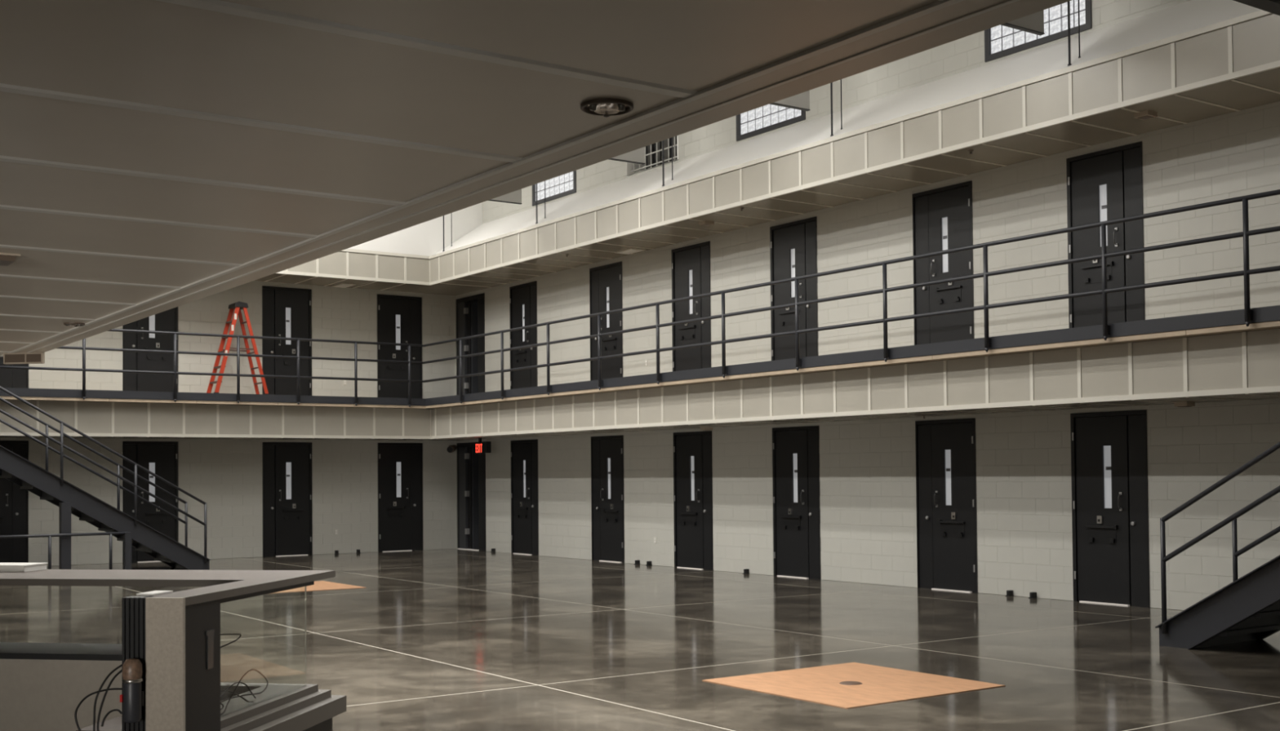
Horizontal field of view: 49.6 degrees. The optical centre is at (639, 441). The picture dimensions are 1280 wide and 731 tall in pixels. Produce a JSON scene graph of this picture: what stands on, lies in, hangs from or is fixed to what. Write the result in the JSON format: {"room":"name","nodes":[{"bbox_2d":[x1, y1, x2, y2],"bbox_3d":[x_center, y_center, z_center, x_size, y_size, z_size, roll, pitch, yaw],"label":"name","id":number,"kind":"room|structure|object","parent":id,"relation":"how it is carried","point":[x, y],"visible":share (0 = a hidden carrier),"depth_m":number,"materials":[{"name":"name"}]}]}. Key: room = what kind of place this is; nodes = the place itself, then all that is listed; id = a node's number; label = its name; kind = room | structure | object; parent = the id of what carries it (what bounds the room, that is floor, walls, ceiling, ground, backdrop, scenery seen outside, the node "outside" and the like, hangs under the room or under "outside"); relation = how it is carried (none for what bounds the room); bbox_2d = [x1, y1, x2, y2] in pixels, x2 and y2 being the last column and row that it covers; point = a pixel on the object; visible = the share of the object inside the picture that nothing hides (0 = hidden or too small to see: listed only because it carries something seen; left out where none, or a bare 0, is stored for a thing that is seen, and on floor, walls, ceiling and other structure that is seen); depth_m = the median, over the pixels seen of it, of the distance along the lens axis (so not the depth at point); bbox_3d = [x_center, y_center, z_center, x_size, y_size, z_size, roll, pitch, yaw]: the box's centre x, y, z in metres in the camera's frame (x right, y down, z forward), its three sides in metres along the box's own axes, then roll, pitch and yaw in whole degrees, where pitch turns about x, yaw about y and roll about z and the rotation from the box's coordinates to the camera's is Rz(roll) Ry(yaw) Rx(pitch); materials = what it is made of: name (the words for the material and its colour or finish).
{"room":"prison interior","nodes":[
{"label":"prison interior","id":0,"kind":"room"},
{"bbox_2d":[0,280,456,566],"bbox_3d":[-10.934,-0.753,24.696,17.000,5.980,0.200,0,-2,-35],"label":"wall","id":1,"kind":"structure","parent":0,"point":[226,475],"depth_m":26.90,"materials":[{"name":"paint"}]},
{"bbox_2d":[0,440,28,563],"bbox_3d":[-11.303,1.113,24.339,1.010,2.240,0.231,0,-2,-35],"label":"door","id":2,"kind":"structure","parent":1,"relation":"in","point":[14,500],"depth_m":24.45,"materials":[{"name":"black paint"}]},
{"bbox_2d":[0,356,28,388],"bbox_3d":[-11.329,-1.950,24.410,1.010,2.240,0.231,0,-2,-35],"label":"door","id":3,"kind":"structure","parent":1,"relation":"in","point":[9,378],"depth_m":24.49,"materials":[{"name":"black paint"}]},
{"bbox_2d":[122,306,177,392],"bbox_3d":[-9.175,-1.933,25.922,1.010,2.240,0.231,0,-2,-35],"label":"door","id":4,"kind":"structure","parent":1,"relation":"in","point":[166,321],"depth_m":25.87,"materials":[{"name":"black paint"}]},
{"bbox_2d":[144,347,168,351],"bbox_3d":[-9.043,-1.712,25.915,0.420,0.045,0.036,0,-2,-35],"label":"shelf","id":5,"kind":"object","parent":4,"relation":"attached to","point":[145,348],"depth_m":25.93,"materials":[{"name":"black metal"}]},
{"bbox_2d":[122,441,178,563],"bbox_3d":[-9.149,1.129,25.851,1.010,2.240,0.231,0,-2,-35],"label":"door","id":6,"kind":"structure","parent":1,"relation":"in","point":[159,458],"depth_m":25.83,"materials":[{"name":"black paint"}]},
{"bbox_2d":[145,512,166,515],"bbox_3d":[-9.017,1.350,25.844,0.420,0.045,0.036,0,-2,-35],"label":"shelf","id":7,"kind":"object","parent":6,"relation":"attached to","point":[146,513],"depth_m":25.84,"materials":[{"name":"black metal"}]},
{"bbox_2d":[0,387,431,440],"bbox_3d":[-8.420,-0.454,25.462,12.000,0.801,1.419,0,-2,-35],"label":"balcony fascia","id":8,"kind":"object","parent":1,"relation":"attached to","point":[103,414],"visible":0.95,"depth_m":25.28,"materials":[{"name":"grey metal"}]},
{"bbox_2d":[0,328,422,407],"bbox_3d":[-8.447,-1.323,24.551,10.098,1.246,0.080,0,-2,-35],"label":"guard railing","id":9,"kind":"object","parent":8,"relation":"attached to","point":[83,348],"visible":0.98,"depth_m":25.30,"materials":[{"name":"grey metal"}]},
{"bbox_2d":[206,302,269,395],"bbox_3d":[-7.621,-1.722,26.220,1.054,1.805,0.524,0,-2,-35],"label":"step ladder","id":10,"kind":"object","parent":8,"relation":"on","point":[237,306],"visible":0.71,"depth_m":26.19,"materials":[{"name":"orange"}]},
{"bbox_2d":[262,285,311,395],"bbox_3d":[-7.012,-1.916,27.441,1.010,2.240,0.231,0,-2,-35],"label":"door","id":11,"kind":"structure","parent":1,"relation":"in","point":[286,313],"depth_m":27.39,"materials":[{"name":"black paint"}]},
{"bbox_2d":[262,442,312,557],"bbox_3d":[-6.986,1.146,27.370,1.010,2.240,0.231,0,-2,-35],"label":"door","id":12,"kind":"structure","parent":1,"relation":"in","point":[287,473],"depth_m":27.32,"materials":[{"name":"black paint"}]},
{"bbox_2d":[282,509,303,511],"bbox_3d":[-6.854,1.367,27.362,0.420,0.045,0.036,0,-2,-35],"label":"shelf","id":13,"kind":"object","parent":12,"relation":"attached to","point":[283,510],"depth_m":27.37,"materials":[{"name":"black metal"}]},
{"bbox_2d":[254,248,430,292],"bbox_3d":[-8.984,-3.449,25.288,10.839,0.595,1.198,0,-2,-35],"label":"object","id":14,"kind":"object","parent":1,"relation":"attached to","point":[366,269],"visible":0.33,"depth_m":27.22,"materials":[{"name":"metal"}]},
{"bbox_2d":[331,283,355,288],"bbox_3d":[-5.945,-3.117,27.779,0.300,0.018,0.520,0,-2,-35],"label":"soffit light","id":15,"kind":"object","parent":14,"relation":"attached to","point":[341,285],"visible":1,"depth_m":27.74,"materials":[{"name":"beige metal"}]},
{"bbox_2d":[333,284,353,288],"bbox_3d":[-5.945,-3.111,27.779,0.240,0.006,0.460,0,-2,-35],"label":"diffuser","id":16,"kind":"object","parent":15,"relation":"attached to","point":[342,286],"depth_m":27.75,"materials":[{"name":"white paint"}]},
{"bbox_2d":[377,293,422,398],"bbox_3d":[-5.027,-1.901,28.834,1.010,2.240,0.231,0,-2,-35],"label":"door","id":17,"kind":"structure","parent":1,"relation":"in","point":[399,318],"depth_m":28.78,"materials":[{"name":"black paint"}]},
{"bbox_2d":[377,443,422,552],"bbox_3d":[-5.001,1.161,28.763,1.010,2.240,0.231,0,-2,-35],"label":"door","id":18,"kind":"structure","parent":1,"relation":"in","point":[400,465],"depth_m":28.72,"materials":[{"name":"black paint"}]},
{"bbox_2d":[347,203,482,256],"bbox_3d":[-10.160,-5.129,23.901,17.300,2.720,0.200,0,-2,-35],"label":"wall","id":19,"kind":"structure","parent":0,"point":[426,238],"depth_m":27.93,"materials":[{"name":"white paint"}]},
{"bbox_2d":[0,0,1071,356],"bbox_3d":[-2.099,-1.024,2.552,4.015,0.776,11.000,0,-2,-35],"label":"soffit","id":20,"kind":"structure","parent":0,"point":[157,157],"depth_m":2.69,"materials":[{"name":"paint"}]},
{"bbox_2d":[0,253,21,266],"bbox_3d":[-2.226,-0.588,4.369,0.480,0.022,0.150,0,-2,-35],"label":"ceiling vent","id":21,"kind":"object","parent":20,"relation":"attached to","point":[6,259],"visible":1,"depth_m":4.44,"materials":[{"name":"beige"}]},
{"bbox_2d":[3,352,44,364],"bbox_3d":[-3.500,-0.473,7.871,0.236,0.068,0.024,-1,-1,7],"label":"ceiling vent","id":22,"kind":"object","parent":20,"relation":"attached to","point":[18,357],"visible":1,"depth_m":7.86,"materials":[{"name":"beige metal"}]},
{"bbox_2d":[63,322,84,327],"bbox_3d":[-2.631,-0.540,6.442,0.092,0.016,0.092,0,-2,-35],"label":"recessed light","id":23,"kind":"object","parent":20,"relation":"attached to","point":[67,324],"visible":1,"depth_m":6.42,"materials":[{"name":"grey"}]},
{"bbox_2d":[580,98,633,117],"bbox_3d":[-0.065,-0.648,2.708,0.104,0.016,0.104,0,-2,-35],"label":"recessed light","id":24,"kind":"object","parent":20,"relation":"attached to","point":[606,108],"visible":1,"depth_m":2.69,"materials":[{"name":"silver"}]},
{"bbox_2d":[46,548,1279,730],"bbox_3d":[-4.364,1.974,10.346,25.300,0.250,31.300,0,-2,-35],"label":"floor","id":25,"kind":"structure","parent":0,"point":[438,640],"depth_m":12.22,"materials":[{"name":"grey concrete"}]},
{"bbox_2d":[0,532,131,569],"bbox_3d":[-9.407,1.815,21.880,2.650,0.688,0.100,0,-2,-35],"label":"guard rail","id":26,"kind":"object","parent":25,"relation":"on","point":[126,535],"visible":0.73,"depth_m":22.43,"materials":[{"name":"grey metal"}]},
{"bbox_2d":[0,386,210,569],"bbox_3d":[-9.749,0.184,22.418,5.265,3.981,1.155,0,-2,-35],"label":"staircase","id":27,"kind":"structure","parent":25,"relation":"on","point":[70,500],"depth_m":22.68,"materials":[{"name":"grey metal"}]},
{"bbox_2d":[0,569,346,730],"bbox_3d":[-3.290,1.221,6.781,3.275,1.070,1.629,-1,-1,10],"label":"desk","id":28,"kind":"object","parent":25,"relation":"on","point":[225,650],"depth_m":6.83,"materials":[{"name":"laminate"}]},
{"bbox_2d":[0,563,48,572],"bbox_3d":[-3.623,0.689,7.573,0.710,0.036,0.210,-1,-1,10],"label":"paper stack","id":29,"kind":"object","parent":28,"relation":"on","point":[4,567],"visible":1,"depth_m":7.44,"materials":[{"name":"white paper"}]},
{"bbox_2d":[74,688,121,730],"bbox_3d":[-2.267,1.147,5.822,0.238,0.221,0.010,-1,-1,10],"label":"cable","id":30,"kind":"object","parent":28,"relation":"attached to","point":[110,689],"visible":0.98,"depth_m":5.83,"materials":[{"name":"black plastic"}]},
{"bbox_2d":[75,715,121,730],"bbox_3d":[-2.246,1.252,6.116,0.240,0.030,0.470,-1,-1,10],"label":"shelf","id":31,"kind":"object","parent":28,"relation":"attached to","point":[114,724],"depth_m":5.99,"materials":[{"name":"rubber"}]},
{"bbox_2d":[93,664,121,730],"bbox_3d":[-2.227,1.124,5.836,0.167,0.403,0.010,-1,-1,10],"label":"cable","id":32,"kind":"object","parent":28,"relation":"attached to","point":[119,666],"visible":0.84,"depth_m":5.84,"materials":[{"name":"black plastic"}]},
{"bbox_2d":[96,670,121,730],"bbox_3d":[-2.221,1.122,5.855,0.162,0.368,0.010,-1,-1,10],"label":"cable","id":33,"kind":"object","parent":28,"relation":"attached to","point":[119,672],"visible":0.85,"depth_m":5.86,"materials":[{"name":"black plastic"}]},
{"bbox_2d":[101,709,121,727],"bbox_3d":[-2.208,1.158,5.791,0.096,0.075,0.009,-1,-1,10],"label":"cable","id":34,"kind":"object","parent":28,"relation":"attached to","point":[113,710],"visible":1,"depth_m":5.79,"materials":[{"name":"black plastic"}]},
{"bbox_2d":[120,658,144,723],"bbox_3d":[-2.091,1.026,5.706,0.080,0.260,0.080,-1,-1,10],"label":"microphone","id":35,"kind":"object","parent":28,"relation":"attached to","point":[132,698],"visible":1,"depth_m":5.68,"materials":[{"name":"grey metal"}]},
{"bbox_2d":[136,591,173,596],"bbox_3d":[-2.088,0.663,5.944,0.095,0.030,0.160,-1,-1,10],"label":"card","id":36,"kind":"object","parent":28,"relation":"on","point":[153,593],"visible":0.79,"depth_m":5.91,"materials":[{"name":"white paper"}]},
{"bbox_2d":[0,569,332,580],"bbox_3d":[-3.249,0.713,7.273,3.200,0.032,0.660,-1,-1,10],"label":"countertop","id":37,"kind":"structure","parent":28,"relation":"on","point":[42,574],"depth_m":7.13,"materials":[{"name":"laminate"}]},
{"bbox_2d":[306,581,364,591],"bbox_3d":[-4.917,2.061,19.574,1.560,0.012,1.560,0,-2,-35],"label":"board","id":38,"kind":"object","parent":25,"relation":"on","point":[318,585],"visible":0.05,"depth_m":19.59,"materials":[{"name":"brown wood"}]},
{"bbox_2d":[634,560,639,564],"bbox_3d":[-0.051,2.091,23.882,0.082,0.070,0.064,0,-2,-35],"label":"door stop","id":39,"kind":"object","parent":25,"relation":"on","point":[637,562],"visible":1,"depth_m":23.86,"materials":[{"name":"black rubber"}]},
{"bbox_2d":[645,561,652,565],"bbox_3d":[0.150,2.082,23.596,0.082,0.070,0.064,0,-2,-35],"label":"door stop","id":40,"kind":"object","parent":25,"relation":"on","point":[648,563],"visible":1,"depth_m":23.57,"materials":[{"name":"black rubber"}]},
{"bbox_2d":[742,568,749,573],"bbox_3d":[1.644,2.020,21.469,0.082,0.070,0.064,0,-2,-35],"label":"door stop","id":41,"kind":"object","parent":25,"relation":"on","point":[745,571],"visible":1,"depth_m":21.45,"materials":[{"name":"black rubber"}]},
{"bbox_2d":[702,662,1005,709],"bbox_3d":[1.562,1.790,10.259,1.570,0.012,1.570,0,-2,-35],"label":"board","id":42,"kind":"object","parent":25,"relation":"on","point":[849,685],"visible":1,"depth_m":10.16,"materials":[{"name":"brown wood"}]},
{"bbox_2d":[1004,590,1013,596],"bbox_3d":[4.602,1.897,17.255,0.082,0.070,0.064,0,-2,-35],"label":"door stop","id":43,"kind":"object","parent":25,"relation":"on","point":[1009,593],"visible":1,"depth_m":17.23,"materials":[{"name":"black rubber"}]},
{"bbox_2d":[1028,592,1036,598],"bbox_3d":[4.809,1.888,16.960,0.082,0.070,0.064,0,-2,-35],"label":"door stop","id":44,"kind":"object","parent":25,"relation":"on","point":[1032,595],"visible":1,"depth_m":16.94,"materials":[{"name":"black rubber"}]},
{"bbox_2d":[1155,441,1279,649],"bbox_3d":[6.537,-0.233,10.496,1.160,3.981,5.265,0,-2,-35],"label":"staircase","id":45,"kind":"structure","parent":25,"relation":"on","point":[1247,609],"depth_m":11.90,"materials":[{"name":"grey metal"}]},
{"bbox_2d":[455,0,1279,610],"bbox_3d":[4.135,-2.393,18.214,0.200,8.700,28.200,0,-2,-35],"label":"wall","id":46,"kind":"structure","parent":0,"point":[868,508],"depth_m":18.43,"materials":[{"name":"paint"}]},
{"bbox_2d":[446,444,457,453],"bbox_3d":[-3.961,0.162,29.186,0.186,0.175,0.426,0,-1,-2],"label":"security camera","id":47,"kind":"object","parent":46,"relation":"attached to","point":[452,448],"visible":1,"depth_m":29.01,"materials":[{"name":"black plastic"}]},
{"bbox_2d":[456,293,484,395],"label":"door","id":48,"kind":"structure","parent":46,"relation":"in","point":[470,310],"depth_m":29.12,"materials":[{"name":"black paint"}]},
{"bbox_2d":[457,442,486,551],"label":"door","id":49,"kind":"structure","parent":46,"relation":"in","point":[471,467],"depth_m":29.05,"materials":[{"name":"black paint"}]},
{"bbox_2d":[509,280,537,389],"bbox_3d":[-2.230,-1.963,27.216,0.231,2.240,1.035,0,-2,-35],"label":"door","id":50,"kind":"structure","parent":46,"relation":"in","point":[523,297],"depth_m":27.21,"materials":[{"name":"black paint"}]},
{"bbox_2d":[511,439,538,555],"bbox_3d":[-2.204,1.099,27.145,0.231,2.240,1.035,0,-2,-35],"label":"door","id":51,"kind":"structure","parent":46,"relation":"in","point":[524,453],"depth_m":27.13,"materials":[{"name":"black paint"}]},
{"bbox_2d":[532,170,576,206],"bbox_3d":[-1.593,-5.194,26.319,0.140,1.225,1.570,0,-2,-35],"label":"window","id":52,"kind":"structure","parent":46,"relation":"in","point":[563,185],"depth_m":26.25,"materials":[{"name":"white glass"}]},
{"bbox_2d":[589,261,622,380],"bbox_3d":[-0.550,-2.033,24.824,0.231,2.240,1.035,0,-2,-35],"label":"door","id":53,"kind":"structure","parent":46,"relation":"in","point":[605,281],"depth_m":24.79,"materials":[{"name":"black paint"}]},
{"bbox_2d":[601,337,617,342],"bbox_3d":[-0.549,-1.813,24.687,0.036,0.045,0.430,0,-2,-35],"label":"shelf","id":54,"kind":"object","parent":53,"relation":"attached to","point":[603,340],"depth_m":24.69,"materials":[{"name":"black metal"}]},
{"bbox_2d":[591,435,624,563],"bbox_3d":[-0.524,1.029,24.753,0.231,2.240,1.035,0,-2,-35],"label":"door","id":55,"kind":"structure","parent":46,"relation":"in","point":[607,498],"depth_m":24.73,"materials":[{"name":"black paint"}]},
{"bbox_2d":[603,510,617,512],"bbox_3d":[-0.523,1.249,24.616,0.036,0.045,0.430,0,-2,-35],"label":"shelf","id":56,"kind":"object","parent":55,"relation":"attached to","point":[604,511],"depth_m":24.61,"materials":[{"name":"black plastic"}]},
{"bbox_2d":[626,135,678,176],"bbox_3d":[0.368,-5.270,23.805,0.420,1.225,1.520,0,-2,-35],"label":"window","id":57,"kind":"structure","parent":46,"relation":"in","point":[653,153],"depth_m":24.11,"materials":[{"name":"white paint"}]},
{"bbox_2d":[671,240,711,371],"bbox_3d":[0.895,-2.093,22.765,0.231,2.240,1.035,0,-2,-35],"label":"door","id":58,"kind":"structure","parent":46,"relation":"in","point":[691,264],"depth_m":22.74,"materials":[{"name":"black paint"}]},
{"bbox_2d":[678,324,695,329],"bbox_3d":[0.773,-1.868,22.804,0.036,0.045,0.430,0,-2,-35],"label":"shelf","id":59,"kind":"object","parent":58,"relation":"attached to","point":[680,326],"depth_m":22.81,"materials":[{"name":"black metal"}]},
{"bbox_2d":[673,431,713,570],"bbox_3d":[0.921,0.969,22.694,0.231,2.240,1.035,0,-2,-35],"label":"door","id":60,"kind":"structure","parent":46,"relation":"in","point":[692,451],"depth_m":22.67,"materials":[{"name":"black paint"}]},
{"bbox_2d":[680,512,697,515],"bbox_3d":[0.799,1.194,22.733,0.036,0.045,0.430,0,-2,-35],"label":"shelf","id":61,"kind":"object","parent":60,"relation":"attached to","point":[681,513],"depth_m":22.74,"materials":[{"name":"black metal"}]},
{"bbox_2d":[736,104,805,141],"bbox_3d":[2.023,-5.345,21.168,0.140,1.225,1.600,0,-2,-35],"label":"window","id":62,"kind":"structure","parent":46,"relation":"in","point":[768,117],"depth_m":21.23,"materials":[{"name":"glass"}]},
{"bbox_2d":[769,216,817,360],"bbox_3d":[2.347,-2.153,20.697,0.231,2.240,1.035,0,-2,-35],"label":"door","id":63,"kind":"structure","parent":46,"relation":"in","point":[793,245],"depth_m":20.69,"materials":[{"name":"black paint"}]},
{"bbox_2d":[777,311,795,315],"bbox_3d":[2.225,-1.929,20.736,0.036,0.045,0.430,0,-2,-35],"label":"shelf","id":64,"kind":"object","parent":63,"relation":"attached to","point":[780,313],"depth_m":20.78,"materials":[{"name":"black metal"}]},
{"bbox_2d":[772,426,821,579],"bbox_3d":[2.374,0.909,20.626,0.231,2.240,1.035,0,-2,-35],"label":"door","id":65,"kind":"structure","parent":46,"relation":"in","point":[795,450],"depth_m":20.60,"materials":[{"name":"black paint"}]},
{"bbox_2d":[780,515,801,519],"bbox_3d":[2.251,1.133,20.665,0.036,0.045,0.430,0,-2,-35],"label":"shelf","id":66,"kind":"object","parent":65,"relation":"attached to","point":[781,517],"depth_m":20.66,"materials":[{"name":"black metal"}]},
{"bbox_2d":[406,0,1279,295],"bbox_3d":[2.744,-4.076,18.996,1.200,1.355,24.998,0,-2,-35],"label":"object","id":67,"kind":"structure","parent":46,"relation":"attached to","point":[1192,60],"depth_m":17.39,"materials":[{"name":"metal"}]},
{"bbox_2d":[614,248,645,254],"bbox_3d":[-0.170,-3.259,23.801,0.300,0.018,0.520,0,-2,-35],"label":"soffit light","id":68,"kind":"object","parent":67,"relation":"attached to","point":[631,251],"visible":1,"depth_m":23.76,"materials":[{"name":"beige ceramic"}]},
{"bbox_2d":[698,220,714,226],"bbox_3d":[1.009,-3.313,21.077,0.170,0.056,0.170,0,-2,-35],"label":"ceiling light","id":69,"kind":"object","parent":67,"relation":"attached to","point":[705,223],"visible":1,"depth_m":21.03,"materials":[{"name":"beige"}]},
{"bbox_2d":[1133,110,1157,119],"bbox_3d":[5.426,-3.495,14.863,0.170,0.056,0.170,0,-2,-35],"label":"ceiling light","id":70,"kind":"object","parent":67,"relation":"attached to","point":[1147,114],"visible":1,"depth_m":14.82,"materials":[{"name":"beige"}]},
{"bbox_2d":[417,305,1279,440],"bbox_3d":[2.682,-0.703,18.855,1.419,0.801,24.999,0,-2,-35],"label":"balcony fascia","id":71,"kind":"object","parent":46,"relation":"on","point":[1211,357],"visible":1,"depth_m":16.87,"materials":[{"name":"grey metal"}]},
{"bbox_2d":[475,438,491,454],"bbox_3d":[-3.100,0.101,27.276,0.100,0.328,0.500,0,-2,-35],"label":"exit sign","id":72,"kind":"object","parent":71,"relation":"hanging from","point":[481,447],"visible":1,"depth_m":27.23,"materials":[{"name":"black plastic"}]},
{"bbox_2d":[700,427,712,431],"bbox_3d":[1.055,-0.194,21.970,0.140,0.056,0.140,0,-2,-35],"label":"ceiling light","id":73,"kind":"object","parent":71,"relation":"attached to","point":[701,428],"visible":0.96,"depth_m":21.93,"materials":[{"name":"beige"}]},
{"bbox_2d":[422,189,1279,404],"bbox_3d":[2.582,-1.577,17.701,0.080,1.246,23.866,0,-2,-35],"label":"guard railing","id":74,"kind":"object","parent":71,"relation":"attached to","point":[1246,233],"visible":1,"depth_m":16.75,"materials":[{"name":"grey metal"}]},
{"bbox_2d":[1174,401,1195,407],"bbox_3d":[5.894,-0.398,14.990,0.150,0.056,0.150,0,-2,-35],"label":"ceiling light","id":75,"kind":"object","parent":71,"relation":"attached to","point":[1180,404],"visible":1,"depth_m":14.94,"materials":[{"name":"beige"}]},
{"bbox_2d":[911,180,974,345],"bbox_3d":[4.042,-2.224,18.283,0.231,2.240,1.035,0,-2,-35],"label":"door","id":76,"kind":"structure","parent":46,"relation":"in","point":[942,217],"depth_m":18.26,"materials":[{"name":"black paint"}]},
{"bbox_2d":[935,285,962,292],"bbox_3d":[4.043,-2.005,18.146,0.036,0.045,0.430,0,-2,-35],"label":"food slot","id":77,"kind":"object","parent":76,"relation":"attached to","point":[938,288],"depth_m":18.15,"materials":[{"name":"black metal"}]},
{"bbox_2d":[915,417,977,593],"bbox_3d":[4.068,0.838,18.212,0.231,2.240,1.035,0,-2,-35],"label":"door","id":78,"kind":"structure","parent":46,"relation":"in","point":[946,459],"depth_m":18.18,"materials":[{"name":"black paint"}]},
{"bbox_2d":[938,520,965,524],"bbox_3d":[4.069,1.058,18.075,0.036,0.045,0.430,0,-2,-35],"label":"food slot","id":79,"kind":"object","parent":78,"relation":"attached to","point":[940,522],"depth_m":18.07,"materials":[{"name":"black metal"}]},
{"bbox_2d":[984,0,1092,62],"bbox_3d":[4.910,-5.465,17.057,0.140,1.225,1.610,0,-2,-35],"label":"window","id":80,"kind":"structure","parent":46,"relation":"in","point":[1000,41],"depth_m":16.92,"materials":[{"name":"white glass"}]},
{"bbox_2d":[1066,141,1145,328],"bbox_3d":[5.488,-2.284,16.224,0.231,2.240,1.035,0,-2,-35],"label":"door","id":81,"kind":"structure","parent":46,"relation":"in","point":[1107,184],"depth_m":16.17,"materials":[{"name":"black paint"}]},
{"bbox_2d":[1080,261,1113,269],"bbox_3d":[5.366,-2.060,16.263,0.036,0.045,0.430,0,-2,-35],"label":"food slot","id":82,"kind":"object","parent":81,"relation":"attached to","point":[1086,264],"depth_m":16.29,"materials":[{"name":"black metal"}]},
{"bbox_2d":[1070,409,1150,608],"bbox_3d":[5.514,0.778,16.153,0.231,2.240,1.035,0,-2,-35],"label":"door","id":83,"kind":"structure","parent":46,"relation":"in","point":[1109,450],"depth_m":16.11,"materials":[{"name":"black paint"}]},
{"bbox_2d":[1084,525,1118,529],"bbox_3d":[5.392,1.002,16.192,0.036,0.045,0.430,0,-2,-35],"label":"food slot","id":84,"kind":"object","parent":83,"relation":"attached to","point":[1086,527],"depth_m":16.19,"materials":[{"name":"black metal"}]},
{"bbox_3d":[-4.441,-6.949,10.553,25.300,0.200,31.300,0,-2,-35],"label":"ceiling","id":85,"kind":"structure","parent":0,"visible":0},
{"bbox_2d":[442,215,444,251],"bbox_3d":[-3.931,-5.121,27.700,0.042,2.668,0.044,0,-2,-35],"label":"rod","id":86,"kind":"object","parent":85,"relation":"hanging from","point":[443,215],"visible":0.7,"depth_m":27.67,"materials":[{"name":"grey metal"}]},
{"bbox_2d":[450,213,452,246],"bbox_3d":[-3.789,-5.177,27.802,0.026,2.553,0.027,0,-2,-35],"label":"rod","id":87,"kind":"object","parent":85,"relation":"hanging from","point":[451,213],"visible":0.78,"depth_m":27.78,"materials":[{"name":"grey metal"}]},
{"bbox_2d":[488,189,521,204],"bbox_3d":[-6.162,-5.429,22.146,9.804,2.270,0.060,0,-2,-35],"label":"baffle","id":88,"kind":"object","parent":85,"relation":"hanging from","point":[514,197],"visible":0.09,"depth_m":24.80,"materials":[{"name":"grey"}]},
{"bbox_2d":[535,183,537,224],"bbox_3d":[-1.852,-5.208,24.738,0.042,2.668,0.044,0,-2,-35],"label":"rod","id":89,"kind":"object","parent":85,"relation":"hanging from","point":[536,184],"visible":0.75,"depth_m":24.70,"materials":[{"name":"grey metal"}]},
{"bbox_2d":[544,181,545,218],"bbox_3d":[-1.709,-5.264,24.840,0.026,2.553,0.027,0,-2,-35],"label":"rod","id":90,"kind":"object","parent":85,"relation":"hanging from","point":[544,181],"visible":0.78,"depth_m":24.81,"materials":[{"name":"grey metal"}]},
{"bbox_2d":[607,146,644,164],"bbox_3d":[-3.957,-5.521,19.006,9.804,2.270,0.060,0,-2,-35],"label":"baffle","id":91,"kind":"object","parent":85,"relation":"hanging from","point":[637,156],"visible":0.14,"depth_m":21.66,"materials":[{"name":"grey metal"}]},
{"bbox_2d":[662,140,664,186],"bbox_3d":[0.354,-5.300,21.596,0.042,2.668,0.044,0,-2,-35],"label":"rod","id":92,"kind":"object","parent":85,"relation":"hanging from","point":[663,161],"visible":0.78,"depth_m":21.56,"materials":[{"name":"grey metal"}]},
{"bbox_2d":[671,137,672,180],"bbox_3d":[0.497,-5.356,21.698,0.026,2.553,0.027,0,-2,-35],"label":"rod","id":93,"kind":"object","parent":85,"relation":"hanging from","point":[672,137],"visible":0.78,"depth_m":21.67,"materials":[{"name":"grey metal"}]},
{"bbox_2d":[769,90,809,111],"bbox_3d":[-1.751,-5.613,15.864,9.804,2.270,0.060,0,-2,-35],"label":"baffle","id":94,"kind":"object","parent":85,"relation":"hanging from","point":[801,101],"visible":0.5,"depth_m":18.51,"materials":[{"name":"grey metal"}]},
{"bbox_2d":[830,82,833,137],"bbox_3d":[2.546,-5.391,18.475,0.042,2.668,0.044,0,-2,-35],"label":"rod","id":95,"kind":"object","parent":85,"relation":"hanging from","point":[831,84],"visible":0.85,"depth_m":18.44,"materials":[{"name":"grey metal"}]},
{"bbox_2d":[840,79,842,129],"bbox_3d":[2.689,-5.447,18.577,0.026,2.553,0.027,0,-2,-35],"label":"rod","id":96,"kind":"object","parent":85,"relation":"hanging from","point":[841,79],"visible":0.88,"depth_m":18.55,"materials":[{"name":"grey metal"}]},
{"bbox_2d":[1000,9,1044,35],"bbox_3d":[0.476,-5.706,12.692,9.804,2.270,0.060,0,-2,-35],"label":"baffle","id":97,"kind":"object","parent":85,"relation":"hanging from","point":[1033,24],"visible":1,"depth_m":15.34,"materials":[{"name":"grey metal"}]},
{"bbox_2d":[1067,0,1071,66],"bbox_3d":[4.740,-5.482,15.350,0.042,2.668,0.044,0,-2,-35],"label":"rod","id":98,"kind":"object","parent":85,"relation":"hanging from","point":[1068,2],"visible":0.95,"depth_m":15.32,"materials":[{"name":"grey metal"}]},
{"bbox_2d":[1077,0,1080,57],"bbox_3d":[4.883,-5.538,15.451,0.026,2.553,0.027,0,-2,-35],"label":"rod","id":99,"kind":"object","parent":85,"relation":"hanging from","point":[1079,56],"visible":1,"depth_m":15.42,"materials":[{"name":"grey metal"}]},
{"bbox_2d":[1232,0,1279,15],"bbox_3d":[4.165,-5.208,10.544,4.000,3.428,0.160,0,-2,-35],"label":"beam","id":100,"kind":"structure","parent":85,"relation":"hanging from","point":[1273,6],"depth_m":11.06,"materials":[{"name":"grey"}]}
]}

